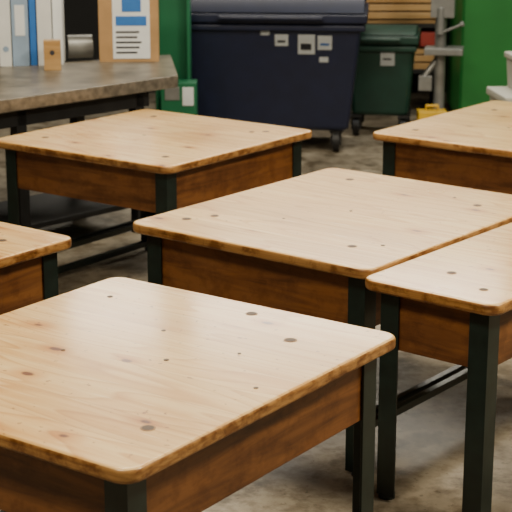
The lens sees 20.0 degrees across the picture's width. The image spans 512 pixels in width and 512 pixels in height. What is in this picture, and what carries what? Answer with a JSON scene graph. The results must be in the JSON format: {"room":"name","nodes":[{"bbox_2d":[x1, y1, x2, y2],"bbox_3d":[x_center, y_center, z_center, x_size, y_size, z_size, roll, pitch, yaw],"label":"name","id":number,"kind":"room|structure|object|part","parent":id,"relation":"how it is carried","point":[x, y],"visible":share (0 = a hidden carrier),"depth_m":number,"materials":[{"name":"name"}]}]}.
{"room":"recycling center","nodes":[
{"label":"recycling center","id":0,"kind":"room"},
{"bbox_2d":[0,93,511,511],"bbox_3d":[0.500,0.356,5.016,11.000,0.100,11.500,0,15,0],"label":"floor","id":1,"kind":"structure","parent":0,"point":[430,435],"depth_m":4.26,"materials":[{"name":"concrete"}]},
{"bbox_2d":[0,222,71,314],"bbox_3d":[-1.113,0.263,4.017,0.852,0.601,0.912,11,19,36],"label":"wooden desk","id":2,"kind":"object","parent":1,"relation":"on","point":[28,256],"visible":0.47,"depth_m":3.98,"materials":[{"name":"brown wood"}]},
{"bbox_3d":[-0.590,0.254,4.109,0.056,0.570,0.056,11,19,36],"label":"leg","id":3,"kind":"part","parent":2,"relation":"part of","materials":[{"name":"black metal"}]},
{"bbox_2d":[0,55,177,233],"bbox_3d":[-1.102,-0.377,6.201,2.263,0.700,1.122,-9,17,-30],"label":"workbench","id":4,"kind":"object","parent":1,"relation":"on","point":[29,95],"visible":0.7,"depth_m":6.25,"materials":[{"name":"metal"}]},
{"bbox_2d":[0,0,64,66],"bbox_3d":[-1.047,-1.109,6.763,0.288,0.420,0.221,-1,15,-4],"label":"binders","id":5,"kind":"object","parent":4,"relation":"on","point":[24,24],"visible":0.94,"depth_m":6.69,"materials":[{"name":"white plastic"}]},
{"bbox_2d":[43,39,61,70],"bbox_3d":[-0.925,-0.914,6.589,0.076,0.135,0.060,-2,15,-6],"label":"wooden block","id":6,"kind":"object","parent":4,"relation":"on","point":[52,47],"visible":1,"depth_m":6.56,"materials":[{"name":"beige wood"}]},
{"bbox_3d":[-1.164,-0.322,6.101,0.460,0.645,1.530,14,20,41],"label":"bench frame","id":7,"kind":"part","parent":4,"relation":"part of","materials":[{"name":"metal"}]},
{"bbox_2d":[67,35,92,57],"bbox_3d":[-0.850,-1.012,7.000,0.124,0.110,0.110,-3,15,-11],"label":"spool","id":8,"kind":"object","parent":4,"relation":"on","point":[78,46],"visible":1,"depth_m":6.96,"materials":[{"name":"grey metal"}]},
{"bbox_2d":[98,0,158,61],"bbox_3d":[-0.605,-1.148,6.907,0.280,0.420,0.205,-1,15,-3],"label":"box","id":9,"kind":"object","parent":4,"relation":"on","point":[128,29],"visible":1,"depth_m":6.83,"materials":[{"name":"cardboard"}]},
{"bbox_2d":[0,109,311,287],"bbox_3d":[-0.386,-0.177,5.649,0.877,0.601,0.902,11,19,35],"label":"wooden desk","id":10,"kind":"object","parent":1,"relation":"on","point":[151,162],"visible":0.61,"depth_m":5.41,"materials":[{"name":"brown wood"}]},
{"bbox_3d":[-0.914,-0.139,5.568,0.056,0.570,0.056,11,19,35],"label":"leg","id":11,"kind":"part","parent":10,"relation":"part of","materials":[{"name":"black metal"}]},
{"bbox_3d":[-0.456,-0.301,6.165,0.056,0.570,0.056,11,19,35],"label":"leg","id":12,"kind":"part","parent":10,"relation":"part of","materials":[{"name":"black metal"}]},
{"bbox_3d":[-0.315,-0.024,5.140,0.056,0.570,0.056,11,19,35],"label":"leg","id":13,"kind":"part","parent":10,"relation":"part of","materials":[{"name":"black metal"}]},
{"bbox_3d":[0.143,-0.185,5.738,0.056,0.570,0.056,11,19,35],"label":"leg","id":14,"kind":"part","parent":10,"relation":"part of","materials":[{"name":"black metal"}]},
{"bbox_2d":[156,0,197,114],"bbox_3d":[-0.455,-1.970,7.690,0.270,3.000,0.405,0,15,0],"label":"steel post","id":15,"kind":"object","parent":1,"relation":"on","point":[174,15],"visible":0.4,"depth_m":7.92,"materials":[{"name":"metal"}]},
{"bbox_2d":[0,277,395,511],"bbox_3d":[-0.285,0.498,3.146,0.832,0.601,0.932,10,18,34],"label":"wooden desk","id":16,"kind":"object","parent":1,"relation":"on","point":[118,394],"visible":1,"depth_m":2.93,"materials":[{"name":"brown wood"}]},
{"bbox_3d":[-0.232,0.650,2.639,0.056,0.570,0.056,10,18,34],"label":"leg","id":17,"kind":"part","parent":16,"relation":"part of","materials":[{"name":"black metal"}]},
{"bbox_3d":[0.232,0.481,3.269,0.056,0.570,0.056,10,18,34],"label":"leg","id":18,"kind":"part","parent":16,"relation":"part of","materials":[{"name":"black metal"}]},
{"bbox_2d":[191,0,368,151],"bbox_3d":[0.113,-1.115,8.483,1.070,0.935,0.798,1,15,5],"label":"waste bin","id":19,"kind":"object","parent":1,"relation":"on","point":[287,63],"visible":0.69,"depth_m":8.17,"materials":[{"name":"blue plastic"}]},
{"bbox_3d":[0.081,-1.319,8.041,0.593,0.026,0.048,1,15,5],"label":"lid handle","id":20,"kind":"part","parent":19,"relation":"part of","materials":[{"name":"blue plastic"}]},
{"bbox_3d":[0.115,-1.508,8.397,1.040,0.130,0.732,1,15,5],"label":"lid","id":21,"kind":"part","parent":19,"relation":"part of","materials":[{"name":"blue plastic"}]},
{"bbox_2d":[133,168,511,476],"bbox_3d":[0.275,0.154,4.418,0.847,0.601,1.022,12,19,37],"label":"wooden desk","id":22,"kind":"object","parent":1,"relation":"on","point":[308,244],"visible":0.6,"depth_m":4.13,"materials":[{"name":"brown wood"}]},
{"bbox_3d":[-0.282,0.203,4.299,0.056,0.570,0.056,12,19,37],"label":"leg","id":23,"kind":"part","parent":22,"relation":"part of","materials":[{"name":"black metal"}]},
{"bbox_3d":[0.279,0.318,3.871,0.056,0.570,0.056,12,19,37],"label":"leg","id":24,"kind":"part","parent":22,"relation":"part of","materials":[{"name":"black metal"}]},
{"bbox_2d":[350,24,420,134],"bbox_3d":[0.772,-1.084,8.906,0.450,0.655,0.558,2,15,8],"label":"waste bin","id":25,"kind":"object","parent":1,"relation":"on","point":[385,64],"visible":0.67,"depth_m":8.72,"materials":[{"name":"green plastic"}]},
{"bbox_3d":[0.737,-1.281,8.591,0.246,0.026,0.048,2,15,8],"label":"lid handle","id":26,"kind":"part","parent":25,"relation":"part of","materials":[{"name":"green plastic"}]},
{"bbox_3d":[0.775,-1.390,8.843,0.420,0.030,0.491,2,15,8],"label":"lid","id":27,"kind":"part","parent":25,"relation":"part of","materials":[{"name":"green plastic"}]},
{"bbox_2d":[366,0,435,103],"bbox_3d":[0.870,-1.911,9.585,0.740,1.900,0.477,0,15,0],"label":"rack","id":28,"kind":"object","parent":1,"relation":"on","point":[398,12],"visible":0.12,"depth_m":9.47,"materials":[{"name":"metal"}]},
{"bbox_2d":[416,104,446,119],"bbox_3d":[1.040,-0.782,8.593,0.174,0.235,0.124,0,15,0],"label":"tool case","id":29,"kind":"object","parent":1,"relation":"on","point":[420,113],"visible":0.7,"depth_m":8.53,"materials":[{"name":"plastic"}]},
{"bbox_2d":[365,222,511,511],"bbox_3d":[0.714,0.279,3.957,0.392,0.601,0.962,12,19,37],"label":"wooden desk","id":30,"kind":"object","parent":1,"relation":"on","point":[452,303],"visible":0.97,"depth_m":3.60,"materials":[{"name":"brown wood"}]},
{"bbox_3d":[0.351,0.356,3.729,0.056,0.570,0.056,12,19,37],"label":"leg","id":31,"kind":"part","parent":30,"relation":"part of","materials":[{"name":"black metal"}]},
{"bbox_3d":[0.553,0.399,3.571,0.056,0.570,0.056,12,19,37],"label":"leg","id":32,"kind":"part","parent":30,"relation":"part of","materials":[{"name":"black metal"}]},
{"bbox_2d":[418,0,464,108],"bbox_3d":[1.128,-1.397,8.735,0.266,1.350,0.240,3,15,10],"label":"stand","id":33,"kind":"object","parent":1,"relation":"on","point":[441,10],"visible":0.8,"depth_m":8.73,"materials":[{"name":"grey metal"}]},
{"bbox_2d":[373,101,511,194],"bbox_3d":[1.082,-0.229,5.838,0.852,0.601,1.012,11,19,36],"label":"wooden desk","id":34,"kind":"object","parent":1,"relation":"on","point":[468,147],"visible":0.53,"depth_m":5.55,"materials":[{"name":"brown wood"}]},
{"bbox_3d":[0.530,-0.178,5.712,0.056,0.570,0.056,11,19,36],"label":"leg","id":35,"kind":"part","parent":34,"relation":"part of","materials":[{"name":"black metal"}]},
{"bbox_2d":[446,0,511,111],"bbox_3d":[1.930,-1.809,9.206,1.300,1.900,0.680,0,15,0],"label":"tall cabinet","id":36,"kind":"object","parent":1,"relation":"on","point":[486,34],"visible":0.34,"depth_m":9.05,"materials":[{"name":"metal"}]},
{"bbox_2d":[486,51,511,101],"bbox_3d":[1.468,-0.677,7.352,0.530,0.680,0.380,-1,15,-6],"label":"storage boxes","id":37,"kind":"object","parent":1,"relation":"on","point":[497,93],"visible":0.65,"depth_m":7.36,"materials":[{"name":"white plastic"}]},
{"bbox_2d":[63,0,448,92],"bbox_3d":[0.500,-2.898,10.171,11.000,3.700,0.150,0,15,0],"label":"wall","id":38,"kind":"structure","parent":0,"point":[80,16],"depth_m":10.43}
]}

